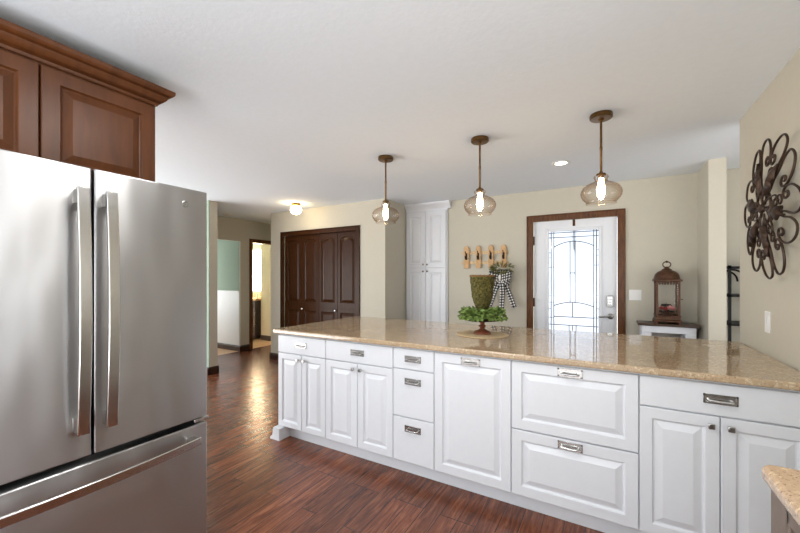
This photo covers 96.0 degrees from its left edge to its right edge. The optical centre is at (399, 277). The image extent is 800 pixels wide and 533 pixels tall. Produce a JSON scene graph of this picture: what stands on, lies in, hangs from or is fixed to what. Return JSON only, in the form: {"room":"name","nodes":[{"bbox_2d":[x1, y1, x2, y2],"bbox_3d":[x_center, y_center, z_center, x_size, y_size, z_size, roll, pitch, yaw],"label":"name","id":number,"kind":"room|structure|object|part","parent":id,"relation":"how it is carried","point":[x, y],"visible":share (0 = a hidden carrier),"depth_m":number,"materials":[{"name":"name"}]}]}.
{"room":"kitchen","nodes":[
{"label":"kitchen","id":0,"kind":"room"},
{"bbox_2d":[207,200,216,366],"bbox_3d":[-4.446,0.134,6.130,4.170,2.440,0.128,0,0,30],"label":"wall","id":1,"kind":"structure","parent":0,"point":[212,204],"depth_m":5.07,"materials":[{"name":"paint"}]},
{"bbox_2d":[207,365,218,374],"bbox_3d":[-4.439,1.302,6.126,4.186,0.105,0.160,0,0,30],"label":"baseboard","id":2,"kind":"structure","parent":1,"relation":"attached to","point":[215,369],"depth_m":5.07,"materials":[{"name":"brown wood"}]},
{"bbox_2d":[217,240,238,344],"bbox_3d":[-4.307,0.084,7.451,3.090,2.340,0.062,0,0,30],"label":"wall","id":3,"kind":"structure","parent":0,"point":[227,301],"depth_m":6.82,"materials":[{"name":"paint"}]},
{"bbox_2d":[217,335,270,351],"bbox_3d":[-4.040,1.302,7.866,3.136,0.105,1.057,0,0,30],"label":"baseboard","id":4,"kind":"structure","parent":3,"relation":"attached to","point":[262,337],"depth_m":6.79,"materials":[{"name":"brown wood"}]},
{"bbox_2d":[217,216,270,345],"bbox_3d":[-2.432,0.134,6.687,1.100,2.440,2.850,0,0,30],"label":"wall","id":5,"kind":"structure","parent":0,"point":[228,229],"depth_m":6.71,"materials":[{"name":"paint"}]},
{"bbox_2d":[249,239,270,349],"bbox_3d":[-2.624,0.304,7.193,0.022,2.100,0.885,0,0,30],"label":"door frame","id":6,"kind":"structure","parent":5,"relation":"attached to","point":[251,241],"depth_m":6.84,"materials":[{"name":"wood"}]},
{"bbox_2d":[217,337,270,355],"bbox_3d":[-4.052,1.404,7.882,3.100,0.100,4.400,0,0,30],"label":"floor tile","id":7,"kind":"structure","parent":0,"point":[257,342],"depth_m":7.22,"materials":[{"name":"beige tile"}]},
{"bbox_2d":[253,293,260,336],"bbox_3d":[-3.510,0.824,8.350,1.210,0.940,0.604,0,0,30],"label":"vanity","id":8,"kind":"object","parent":7,"relation":"on","point":[256,301],"visible":0.23,"depth_m":7.86,"materials":[{"name":"brown wood"}]},
{"bbox_3d":[-3.279,1.139,7.910,0.320,0.250,0.018,0,0,30],"label":"drawer","id":9,"kind":"part","parent":8,"relation":"part of","materials":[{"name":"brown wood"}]},
{"bbox_3d":[-3.279,0.874,7.910,0.320,0.240,0.018,0,0,30],"label":"drawer","id":10,"kind":"part","parent":8,"relation":"part of","materials":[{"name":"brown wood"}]},
{"bbox_3d":[-3.279,0.624,7.910,0.320,0.220,0.018,0,0,30],"label":"drawer","id":11,"kind":"part","parent":8,"relation":"part of","materials":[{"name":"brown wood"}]},
{"bbox_2d":[253,243,260,292],"bbox_3d":[-3.835,0.134,8.958,2.400,2.440,0.120,0,0,30],"label":"wall","id":12,"kind":"structure","parent":0,"point":[255,246],"depth_m":8.67,"materials":[{"name":"paint"}]},
{"bbox_2d":[253,250,260,290],"bbox_3d":[-3.367,-0.181,8.608,0.960,0.970,0.013,0,0,30],"label":"window","id":13,"kind":"structure","parent":12,"relation":"in","point":[256,267],"depth_m":8.65,"materials":[{"name":"white glass"}]},
{"bbox_2d":[256,255,260,263],"bbox_3d":[-3.145,-0.421,8.273,0.160,0.230,0.344,0,0,30],"label":"vanity light","id":14,"kind":"object","parent":12,"relation":"attached to","point":[258,260],"visible":0.75,"depth_m":8.13,"materials":[{"name":"beige"}]},
{"bbox_2d":[261,244,270,335],"bbox_3d":[-2.771,0.134,7.801,0.600,2.440,0.100,0,0,30],"label":"wall","id":15,"kind":"structure","parent":0,"point":[265,249],"depth_m":7.82,"materials":[{"name":"paint"}]},
{"bbox_2d":[271,198,405,352],"bbox_3d":[-0.723,0.134,6.278,2.270,2.440,1.850,0,0,30],"label":"wall","id":16,"kind":"structure","parent":0,"point":[382,242],"depth_m":5.15,"materials":[{"name":"paint"}]},
{"bbox_2d":[269,352,277,359],"bbox_3d":[-0.757,1.302,6.219,2.302,0.105,1.746,0,0,30],"label":"baseboard","id":17,"kind":"structure","parent":16,"relation":"attached to","point":[274,356],"depth_m":5.99,"materials":[{"name":"brown wood"}]},
{"bbox_2d":[285,234,318,326],"bbox_3d":[-1.569,0.335,5.724,0.732,2.015,0.065,0,0,30],"label":"door","id":18,"kind":"structure","parent":16,"relation":"in","point":[301,252],"depth_m":5.73,"materials":[{"name":"brown wood"}]},
{"bbox_2d":[280,225,359,327],"bbox_3d":[-1.267,0.301,5.511,1.599,2.105,0.022,0,0,30],"label":"door frame","id":19,"kind":"structure","parent":16,"relation":"attached to","point":[356,228],"depth_m":5.39,"materials":[{"name":"brown wood"}]},
{"bbox_2d":[286,231,353,236],"bbox_3d":[-1.224,-0.683,5.585,1.495,0.016,0.050,0,0,30],"label":"trim","id":20,"kind":"structure","parent":16,"relation":"attached to","point":[344,231],"depth_m":5.53,"materials":[{"name":"brown wood"}]},
{"bbox_2d":[319,231,354,321],"bbox_3d":[-0.932,0.335,5.356,0.732,2.015,0.065,0,0,30],"label":"door","id":21,"kind":"structure","parent":16,"relation":"in","point":[336,250],"depth_m":5.37,"materials":[{"name":"brown wood"}]},
{"bbox_2d":[0,0,799,223],"bbox_3d":[-1.771,-1.136,3.332,11.600,0.100,10.000,0,0,30],"label":"ceiling","id":22,"kind":"structure","parent":0,"point":[277,104],"depth_m":2.02,"materials":[{"name":"paint"}]},
{"bbox_2d":[290,203,301,214],"bbox_3d":[-1.514,-1.004,5.239,0.160,0.162,0.160,0,0,30],"label":"dome light","id":23,"kind":"object","parent":22,"relation":"attached to","point":[295,209],"visible":1,"depth_m":5.19,"materials":[{"name":"white glass"}]},
{"bbox_2d":[378,155,392,219],"bbox_3d":[-0.128,-0.788,3.232,0.246,0.593,0.246,0,0,30],"label":"pendant light","id":24,"kind":"object","parent":22,"relation":"hanging from","point":[385,159],"visible":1,"depth_m":3.22,"materials":[{"name":"brown metal"}]},
{"bbox_3d":[-0.128,-0.590,3.232,0.047,0.142,0.047,0,0,30],"label":"bulb","id":25,"kind":"part","parent":24,"relation":"part of","materials":[{"name":"white glass"}]},
{"bbox_3d":[-0.128,-0.871,3.232,0.018,0.350,0.018,0,0,30],"label":"rod","id":26,"kind":"part","parent":24,"relation":"part of","materials":[{"name":"brown metal"}]},
{"bbox_2d":[471,135,488,210],"bbox_3d":[0.621,-0.788,2.800,0.246,0.593,0.246,0,0,30],"label":"pendant light","id":27,"kind":"object","parent":22,"relation":"hanging from","point":[479,140],"visible":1,"depth_m":2.79,"materials":[{"name":"brown metal"}]},
{"bbox_2d":[476,187,483,192],"bbox_3d":[0.621,-0.684,2.800,0.060,0.047,0.060,0,0,30],"label":"socket","id":28,"kind":"object","parent":27,"relation":"attached to","point":[479,189],"depth_m":2.78,"materials":[{"name":"brown metal"}]},
{"bbox_3d":[0.621,-0.871,2.800,0.018,0.350,0.018,0,0,30],"label":"rod","id":29,"kind":"part","parent":27,"relation":"part of","materials":[{"name":"brown metal"}]},
{"bbox_3d":[0.621,-0.590,2.800,0.047,0.142,0.047,0,0,30],"label":"bulb","id":30,"kind":"part","parent":27,"relation":"part of","materials":[{"name":"white glass"}]},
{"bbox_2d":[552,160,569,165],"bbox_3d":[1.518,-1.081,3.396,0.164,0.008,0.164,0,0,30],"label":"recessed light","id":31,"kind":"object","parent":22,"relation":"in","point":[562,162],"visible":1,"depth_m":3.39,"materials":[{"name":"white plastic"}]},
{"bbox_2d":[589,110,612,199],"bbox_3d":[1.334,-0.788,2.388,0.246,0.593,0.246,0,0,30],"label":"pendant light","id":32,"kind":"object","parent":22,"relation":"hanging from","point":[601,116],"visible":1,"depth_m":2.38,"materials":[{"name":"brown metal"}]},
{"bbox_2d":[596,171,605,178],"bbox_3d":[1.334,-0.684,2.388,0.060,0.047,0.060,0,0,30],"label":"socket","id":33,"kind":"object","parent":32,"relation":"attached to","point":[600,175],"depth_m":2.38,"materials":[{"name":"brown metal"}]},
{"bbox_3d":[1.334,-0.590,2.388,0.047,0.142,0.047,0,0,30],"label":"bulb","id":34,"kind":"part","parent":32,"relation":"part of","materials":[{"name":"white glass"}]},
{"bbox_3d":[1.334,-0.871,2.388,0.018,0.350,0.018,0,0,30],"label":"rod","id":35,"kind":"part","parent":32,"relation":"part of","materials":[{"name":"brown metal"}]},
{"bbox_2d":[204,345,603,532],"bbox_3d":[-0.429,1.404,2.557,8.500,0.100,10.000,0,0,30],"label":"floor","id":36,"kind":"structure","parent":0,"point":[257,482],"depth_m":2.31,"materials":[{"name":"brown wood"}]},
{"bbox_2d":[0,149,208,532],"bbox_3d":[-1.451,0.462,1.536,0.812,1.784,0.931,0,0,30],"label":"refrigerator","id":37,"kind":"object","parent":36,"relation":"on","point":[103,274],"visible":1,"depth_m":1.38,"materials":[{"name":"silver metal"}]},
{"bbox_3d":[-1.320,0.127,1.188,0.078,1.090,0.460,0,0,30],"label":"door","id":38,"kind":"part","parent":37,"relation":"part of","materials":[{"name":"silver metal"}]},
{"bbox_3d":[-1.172,-0.299,1.320,0.046,0.051,0.027,0,0,30],"label":"handle mount","id":39,"kind":"part","parent":37,"relation":"part of","materials":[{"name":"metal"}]},
{"bbox_3d":[-1.172,0.539,1.320,0.046,0.051,0.027,0,0,30],"label":"handle mount","id":40,"kind":"part","parent":37,"relation":"part of","materials":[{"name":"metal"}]},
{"bbox_3d":[-1.142,0.120,1.302,0.036,0.900,0.037,0,0,30],"label":"handle","id":41,"kind":"part","parent":37,"relation":"part of","materials":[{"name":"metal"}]},
{"bbox_3d":[-1.122,0.762,1.336,0.043,0.036,0.798,0,0,30],"label":"handle","id":42,"kind":"part","parent":37,"relation":"part of","materials":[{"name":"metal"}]},
{"bbox_3d":[-1.206,0.992,1.385,0.078,0.585,0.915,0,0,30],"label":"freezer drawer","id":43,"kind":"part","parent":37,"relation":"part of","materials":[{"name":"silver metal"}]},
{"bbox_3d":[-1.129,-0.299,1.395,0.046,0.051,0.027,0,0,30],"label":"handle mount","id":44,"kind":"part","parent":37,"relation":"part of","materials":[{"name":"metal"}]},
{"bbox_3d":[-1.129,0.539,1.395,0.046,0.051,0.027,0,0,30],"label":"handle mount","id":45,"kind":"part","parent":37,"relation":"part of","materials":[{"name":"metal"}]},
{"bbox_3d":[-1.098,0.120,1.378,0.036,0.900,0.037,0,0,30],"label":"handle","id":46,"kind":"part","parent":37,"relation":"part of","materials":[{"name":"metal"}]},
{"bbox_3d":[-1.089,0.127,1.588,0.078,1.090,0.447,0,0,30],"label":"door","id":47,"kind":"part","parent":37,"relation":"part of","materials":[{"name":"silver metal"}]},
{"bbox_3d":[-0.966,0.762,1.680,0.044,0.028,0.036,0,0,30],"label":"handle mount","id":48,"kind":"part","parent":37,"relation":"part of","materials":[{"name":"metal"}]},
{"bbox_2d":[270,334,326,440],"bbox_3d":[-0.635,0.912,3.273,0.567,0.884,0.865,0,0,30],"label":"base cabinet","id":49,"kind":"object","parent":36,"relation":"on","point":[301,359],"visible":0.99,"depth_m":2.93,"materials":[{"name":"white wood"}]},
{"bbox_3d":[-0.915,0.941,3.005,0.271,0.617,0.020,0,0,30],"label":"door","id":50,"kind":"part","parent":49,"relation":"part of","materials":[{"name":"white wood"}]},
{"bbox_3d":[-0.816,0.550,2.920,0.122,0.044,0.028,0,0,30],"label":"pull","id":51,"kind":"part","parent":49,"relation":"part of","materials":[{"name":"grey metal"}]},
{"bbox_3d":[-0.804,0.553,2.941,0.526,0.143,0.020,0,0,30],"label":"drawer","id":52,"kind":"part","parent":49,"relation":"part of","materials":[{"name":"white wood"}]},
{"bbox_3d":[-0.685,0.941,2.872,0.251,0.617,0.020,0,0,30],"label":"door","id":53,"kind":"part","parent":49,"relation":"part of","materials":[{"name":"white wood"}]},
{"bbox_2d":[326,339,394,457],"bbox_3d":[-0.118,0.862,2.987,0.611,0.784,0.843,0,0,30],"label":"base cabinet","id":54,"kind":"object","parent":36,"relation":"on","point":[359,376],"visible":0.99,"depth_m":2.63,"materials":[{"name":"white wood"}]},
{"bbox_3d":[-0.442,0.941,2.732,0.302,0.617,0.020,0,0,30],"label":"door","id":55,"kind":"part","parent":54,"relation":"part of","materials":[{"name":"white wood"}]},
{"bbox_3d":[-0.321,0.550,2.635,0.122,0.044,0.028,0,0,30],"label":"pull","id":56,"kind":"part","parent":54,"relation":"part of","materials":[{"name":"grey metal"}]},
{"bbox_3d":[-0.309,0.553,2.655,0.609,0.143,0.020,0,0,30],"label":"drawer","id":57,"kind":"part","parent":54,"relation":"part of","materials":[{"name":"white wood"}]},
{"bbox_3d":[-0.176,0.941,2.579,0.302,0.617,0.020,0,0,30],"label":"door","id":58,"kind":"part","parent":54,"relation":"part of","materials":[{"name":"white wood"}]},
{"bbox_2d":[393,347,434,469],"bbox_3d":[0.283,0.862,2.756,0.309,0.784,0.843,0,0,30],"label":"base cabinet","id":59,"kind":"object","parent":36,"relation":"on","point":[413,370],"visible":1,"depth_m":2.41,"materials":[{"name":"white wood"}]},
{"bbox_3d":[0.079,1.019,2.404,0.122,0.044,0.028,0,0,30],"label":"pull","id":60,"kind":"part","parent":59,"relation":"part of","materials":[{"name":"grey metal"}]},
{"bbox_3d":[0.079,0.699,2.404,0.122,0.044,0.028,0,0,30],"label":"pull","id":61,"kind":"part","parent":59,"relation":"part of","materials":[{"name":"grey metal"}]},
{"bbox_3d":[0.079,0.546,2.404,0.122,0.044,0.028,0,0,30],"label":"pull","id":62,"kind":"part","parent":59,"relation":"part of","materials":[{"name":"grey metal"}]},
{"bbox_3d":[0.091,1.099,2.424,0.307,0.300,0.020,0,0,30],"label":"drawer","id":63,"kind":"part","parent":59,"relation":"part of","materials":[{"name":"white wood"}]},
{"bbox_3d":[0.091,0.783,2.424,0.307,0.320,0.020,0,0,30],"label":"drawer","id":64,"kind":"part","parent":59,"relation":"part of","materials":[{"name":"white wood"}]},
{"bbox_3d":[0.091,0.549,2.424,0.307,0.135,0.020,0,0,30],"label":"drawer","id":65,"kind":"part","parent":59,"relation":"part of","materials":[{"name":"white wood"}]},
{"bbox_2d":[404,200,450,321],"bbox_3d":[0.527,0.135,5.443,0.714,2.438,0.626,0,0,30],"label":"pantry cabinet","id":66,"kind":"object","parent":36,"relation":"on","point":[426,223],"visible":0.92,"depth_m":5.22,"materials":[{"name":"white wood"}]},
{"bbox_3d":[0.240,0.546,5.311,0.309,1.375,0.020,0,0,30],"label":"door","id":67,"kind":"part","parent":66,"relation":"part of","materials":[{"name":"white wood"}]},
{"bbox_3d":[0.240,-0.553,5.311,0.309,0.805,0.020,0,0,30],"label":"door","id":68,"kind":"part","parent":66,"relation":"part of","materials":[{"name":"white wood"}]},
{"bbox_3d":[0.387,-1.032,5.200,0.714,0.103,0.066,0,0,30],"label":"crown moulding","id":69,"kind":"part","parent":66,"relation":"part of","materials":[{"name":"white wood"}]},
{"bbox_3d":[0.513,0.546,5.154,0.309,1.375,0.020,0,0,30],"label":"door","id":70,"kind":"part","parent":66,"relation":"part of","materials":[{"name":"white wood"}]},
{"bbox_3d":[0.513,-0.553,5.154,0.309,0.805,0.020,0,0,30],"label":"door","id":71,"kind":"part","parent":66,"relation":"part of","materials":[{"name":"white wood"}]},
{"bbox_2d":[290,428,647,532],"bbox_3d":[0.600,1.304,2.616,3.143,0.098,0.730,0,0,30],"label":"toe kick","id":72,"kind":"object","parent":36,"relation":"on","point":[605,526],"visible":0.18,"depth_m":2.25,"materials":[{"name":"white wood"}]},
{"bbox_2d":[434,351,511,491],"bbox_3d":[0.630,0.862,2.556,0.489,0.784,0.843,0,0,30],"label":"base cabinet","id":73,"kind":"object","parent":36,"relation":"on","point":[473,393],"visible":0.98,"depth_m":2.21,"materials":[{"name":"white wood"}]},
{"bbox_3d":[0.426,0.517,2.203,0.122,0.044,0.028,0,0,30],"label":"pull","id":74,"kind":"part","parent":73,"relation":"part of","materials":[{"name":"grey metal"}]},
{"bbox_2d":[512,359,638,529],"bbox_3d":[1.111,0.862,2.278,0.619,0.784,0.843,0,0,30],"label":"base cabinet","id":75,"kind":"object","parent":36,"relation":"on","point":[575,430],"visible":1,"depth_m":1.92,"materials":[{"name":"white wood"}]},
{"bbox_3d":[0.908,0.907,1.925,0.122,0.044,0.028,0,0,30],"label":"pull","id":76,"kind":"part","parent":75,"relation":"part of","materials":[{"name":"grey metal"}]},
{"bbox_3d":[0.908,0.512,1.925,0.122,0.044,0.028,0,0,30],"label":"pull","id":77,"kind":"part","parent":75,"relation":"part of","materials":[{"name":"grey metal"}]},
{"bbox_3d":[0.920,1.062,1.946,0.617,0.374,0.020,0,0,30],"label":"drawer","id":78,"kind":"part","parent":75,"relation":"part of","materials":[{"name":"white wood"}]},
{"bbox_3d":[0.920,0.675,1.946,0.617,0.386,0.020,0,0,30],"label":"drawer","id":79,"kind":"part","parent":75,"relation":"part of","materials":[{"name":"white wood"}]},
{"bbox_2d":[636,320,700,338],"bbox_3d":[2.744,0.908,3.707,0.505,0.892,0.285,0,0,30],"label":"console table","id":80,"kind":"object","parent":36,"relation":"on","point":[647,328],"visible":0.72,"depth_m":3.64,"materials":[{"name":"white wood"}]},
{"bbox_3d":[2.539,0.954,3.712,0.085,0.800,0.045,0,0,30],"label":"leg","id":81,"kind":"part","parent":80,"relation":"part of","materials":[{"name":"white wood"}]},
{"bbox_3d":[2.809,0.904,3.820,0.275,0.700,0.012,0,0,30],"label":"panel","id":82,"kind":"part","parent":80,"relation":"part of","materials":[{"name":"white wood"}]},
{"bbox_2d":[652,261,682,324],"bbox_3d":[2.747,0.141,3.703,0.237,0.643,0.232,0,0,30],"label":"candle lantern","id":83,"kind":"object","parent":80,"relation":"on","point":[665,275],"visible":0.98,"depth_m":3.64,"materials":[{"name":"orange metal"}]},
{"bbox_3d":[2.712,0.206,3.827,0.018,0.344,0.018,0,0,30],"label":"post","id":84,"kind":"part","parent":83,"relation":"part of","materials":[{"name":"orange metal"}]},
{"bbox_3d":[2.622,0.206,3.671,0.018,0.344,0.018,0,0,30],"label":"post","id":85,"kind":"part","parent":83,"relation":"part of","materials":[{"name":"orange metal"}]},
{"bbox_2d":[658,305,676,314],"bbox_3d":[2.743,0.326,3.707,0.197,0.096,0.184,0,0,30],"label":"posy","id":86,"kind":"object","parent":83,"relation":"on","point":[669,307],"visible":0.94,"depth_m":3.66,"materials":[{"name":"red plant"}]},
{"bbox_3d":[2.745,0.022,3.704,0.232,0.024,0.232,0,0,30],"label":"frame","id":87,"kind":"part","parent":83,"relation":"part of","materials":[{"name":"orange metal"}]},
{"bbox_3d":[2.868,0.206,3.737,0.018,0.344,0.018,0,0,30],"label":"post","id":88,"kind":"part","parent":83,"relation":"part of","materials":[{"name":"orange metal"}]},
{"bbox_3d":[2.778,0.206,3.581,0.018,0.344,0.018,0,0,30],"label":"post","id":89,"kind":"part","parent":83,"relation":"part of","materials":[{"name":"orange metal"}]},
{"bbox_3d":[2.851,0.954,3.532,0.085,0.800,0.045,0,0,30],"label":"leg","id":90,"kind":"part","parent":80,"relation":"part of","materials":[{"name":"white wood"}]},
{"bbox_2d":[639,374,799,532],"bbox_3d":[1.661,0.862,1.960,0.647,0.784,0.843,0,0,30],"label":"base cabinet","id":91,"kind":"object","parent":36,"relation":"on","point":[705,446],"visible":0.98,"depth_m":1.65,"materials":[{"name":"white wood"}]},
{"bbox_2d":[273,316,799,390],"bbox_3d":[0.614,0.451,2.759,3.261,0.034,1.177,0,0,30],"label":"countertop","id":92,"kind":"structure","parent":91,"relation":"on","point":[732,362],"depth_m":2.24,"materials":[{"name":"beige stone"}]},
{"bbox_2d":[457,330,507,338],"bbox_3d":[0.629,0.430,2.754,0.384,0.006,0.384,0,0,30],"label":"woven placemat","id":93,"kind":"object","parent":92,"relation":"on","point":[494,334],"visible":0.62,"depth_m":2.67,"materials":[{"name":"beige wicker"}]},
{"bbox_2d":[465,316,501,334],"bbox_3d":[0.629,0.365,2.754,0.320,0.122,0.320,0,0,30],"label":"pedestal stand","id":94,"kind":"object","parent":93,"relation":"on","point":[482,331],"visible":0.62,"depth_m":2.72,"materials":[{"name":"brown wood"}]},
{"bbox_2d":[469,275,494,311],"bbox_3d":[0.629,0.142,2.754,0.195,0.336,0.195,0,0,30],"label":"urn","id":95,"kind":"object","parent":94,"relation":"on","point":[482,286],"visible":0.83,"depth_m":2.69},
{"bbox_2d":[457,306,508,321],"bbox_3d":[0.630,0.266,2.753,0.380,0.111,0.382,0,0,30],"label":"wreath","id":96,"kind":"object","parent":94,"relation":"on","point":[491,313],"visible":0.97,"depth_m":2.65,"materials":[{"name":"green plant"}]},
{"bbox_3d":[0.629,0.316,2.754,0.320,0.024,0.320,0,0,30],"label":"plate","id":97,"kind":"part","parent":94,"relation":"part of","materials":[{"name":"metal"}]},
{"bbox_3d":[1.321,0.941,1.714,0.303,0.617,0.020,0,0,30],"label":"door","id":98,"kind":"part","parent":91,"relation":"part of","materials":[{"name":"white wood"}]},
{"bbox_3d":[1.413,0.672,1.634,0.025,0.025,0.026,0,0,30],"label":"knob","id":99,"kind":"part","parent":91,"relation":"part of","materials":[{"name":"grey metal"}]},
{"bbox_3d":[1.454,0.553,1.637,0.610,0.143,0.020,0,0,30],"label":"drawer","id":100,"kind":"part","parent":91,"relation":"part of","materials":[{"name":"white wood"}]},
{"bbox_3d":[1.442,0.550,1.616,0.122,0.044,0.028,0,0,30],"label":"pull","id":101,"kind":"part","parent":91,"relation":"part of","materials":[{"name":"grey metal"}]},
{"bbox_3d":[1.472,0.672,1.600,0.025,0.025,0.026,0,0,30],"label":"knob","id":102,"kind":"part","parent":91,"relation":"part of","materials":[{"name":"grey metal"}]},
{"bbox_3d":[1.587,0.941,1.560,0.303,0.617,0.020,0,0,30],"label":"door","id":103,"kind":"part","parent":91,"relation":"part of","materials":[{"name":"white wood"}]},
{"bbox_2d":[727,265,739,340],"bbox_3d":[3.279,0.619,3.338,0.418,1.470,0.300,0,0,30],"label":"metal shelf","id":104,"kind":"object","parent":36,"relation":"on","point":[730,268],"visible":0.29,"depth_m":3.31,"materials":[{"name":"black metal"}]},
{"bbox_3d":[3.037,0.619,3.316,0.020,1.470,0.020,0,0,30],"label":"post","id":105,"kind":"part","parent":104,"relation":"part of","materials":[{"name":"black metal"}]},
{"bbox_2d":[771,490,799,532],"bbox_3d":[0.612,0.911,-0.045,0.461,0.884,1.735,0,0,30],"label":"base cabinet","id":106,"kind":"object","parent":36,"relation":"on","point":[782,521],"visible":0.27,"depth_m":0.78,"materials":[{"name":"beige wood"}]},
{"bbox_2d":[762,465,799,525],"bbox_3d":[0.609,0.451,-0.036,0.475,0.034,1.786,0,0,30],"label":"countertop","id":107,"kind":"structure","parent":106,"relation":"on","point":[784,482],"depth_m":0.76,"materials":[{"name":"stone"}]},
{"bbox_2d":[448,168,739,341],"bbox_3d":[2.530,0.134,4.411,5.230,2.440,0.670,0,0,30],"label":"wall","id":108,"kind":"structure","parent":0,"point":[661,212],"depth_m":4.00,"materials":[{"name":"paint"}]},
{"bbox_2d":[462,244,507,267],"bbox_3d":[1.111,-0.284,4.789,0.625,0.302,0.093,0,0,30],"label":"hook rack","id":109,"kind":"object","parent":108,"relation":"attached to","point":[503,251],"visible":0.98,"depth_m":4.81,"materials":[{"name":"wood"}]},
{"bbox_3d":[1.130,-0.274,4.822,0.625,0.175,0.017,0,0,30],"label":"rail","id":110,"kind":"part","parent":109,"relation":"part of","materials":[{"name":"brown wood"}]},
{"bbox_2d":[488,260,516,308],"bbox_3d":[1.291,0.100,4.595,0.395,0.652,0.172,0,0,30],"label":"bow","id":111,"kind":"object","parent":109,"relation":"hanging from","point":[502,277],"visible":0.93,"depth_m":4.59,"materials":[{"name":"fabric"}]},
{"bbox_2d":[488,260,515,275],"bbox_3d":[1.295,-0.116,4.569,0.362,0.221,0.130,0,0,30],"label":"greenery","id":112,"kind":"object","parent":111,"relation":"on","point":[496,272],"depth_m":4.59,"materials":[{"name":"green plant"}]},
{"bbox_2d":[533,217,616,333],"bbox_3d":[2.082,0.328,4.336,0.911,2.052,0.148,0,0,30],"label":"door","id":113,"kind":"structure","parent":108,"relation":"in","point":[575,267],"depth_m":4.31,"materials":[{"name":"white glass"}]},
{"bbox_3d":[2.085,0.252,4.336,0.549,1.645,0.006,0,0,30],"label":"glass","id":114,"kind":"part","parent":113,"relation":"part of","materials":[{"name":"glass"}]},
{"bbox_3d":[2.071,0.252,4.311,0.609,1.705,0.012,0,0,30],"label":"glass moulding","id":115,"kind":"part","parent":113,"relation":"part of","materials":[{"name":"glass"}]},
{"bbox_3d":[2.360,0.439,4.121,0.154,0.066,0.053,0,0,30],"label":"lever handle","id":116,"kind":"part","parent":113,"relation":"part of","materials":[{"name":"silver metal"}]},
{"bbox_2d":[527,208,625,333],"bbox_3d":[2.059,0.288,4.283,1.059,2.132,0.022,0,0,30],"label":"door frame","id":117,"kind":"structure","parent":108,"relation":"attached to","point":[620,213],"depth_m":4.09,"materials":[{"name":"brown wood"}]},
{"bbox_2d":[629,290,641,300],"bbox_3d":[2.598,0.189,3.975,0.116,0.118,0.016,0,0,30],"label":"light switch","id":118,"kind":"object","parent":108,"relation":"attached to","point":[633,294],"visible":1,"depth_m":3.98,"materials":[{"name":"white plastic"}]},
{"bbox_2d":[697,48,799,370],"bbox_3d":[1.278,0.134,0.503,0.140,2.440,7.350,0,0,30],"label":"wall","id":119,"kind":"structure","parent":0,"point":[776,112],"depth_m":2.17,"materials":[{"name":"paint"}]},
{"bbox_2d":[765,311,770,332],"bbox_3d":[2.076,0.249,2.035,0.008,0.120,0.075,0,0,30],"label":"light switch","id":120,"kind":"object","parent":119,"relation":"attached to","point":[767,314],"visible":1,"depth_m":2.02,"materials":[{"name":"white plastic"}]},
{"bbox_2d":[744,133,799,278],"bbox_3d":[1.937,-0.366,1.895,0.110,0.743,0.764,0,0,35],"label":"wall art","id":121,"kind":"object","parent":119,"relation":"attached to","point":[773,211],"visible":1,"depth_m":1.84,"materials":[{"name":"metal"}]},
{"bbox_3d":[-2.566,0.134,0.575,0.120,2.440,3.630,0,0,30],"label":"wall","id":122,"kind":"structure","parent":0,"visible":0},
{"bbox_2d":[0,18,175,181],"bbox_3d":[-1.648,-0.730,1.643,0.399,0.568,0.988,0,0,30],"label":"upper cabinet","id":123,"kind":"object","parent":122,"relation":"attached to","point":[59,102],"visible":0.75,"depth_m":1.63,"materials":[{"name":"brown wood"}]},
{"bbox_3d":[-1.660,-0.683,1.344,0.021,0.466,0.451,0,0,30],"label":"door","id":124,"kind":"part","parent":123,"relation":"part of","materials":[{"name":"brown wood"}]},
{"bbox_3d":[-1.648,-0.972,1.643,0.399,0.085,0.988,0,0,30],"label":"crown moulding","id":125,"kind":"part","parent":123,"relation":"part of","materials":[{"name":"brown wood"}]},
{"bbox_3d":[-1.431,-0.683,1.740,0.021,0.466,0.450,0,0,30],"label":"door","id":126,"kind":"part","parent":123,"relation":"part of","materials":[{"name":"brown wood"}]}
]}

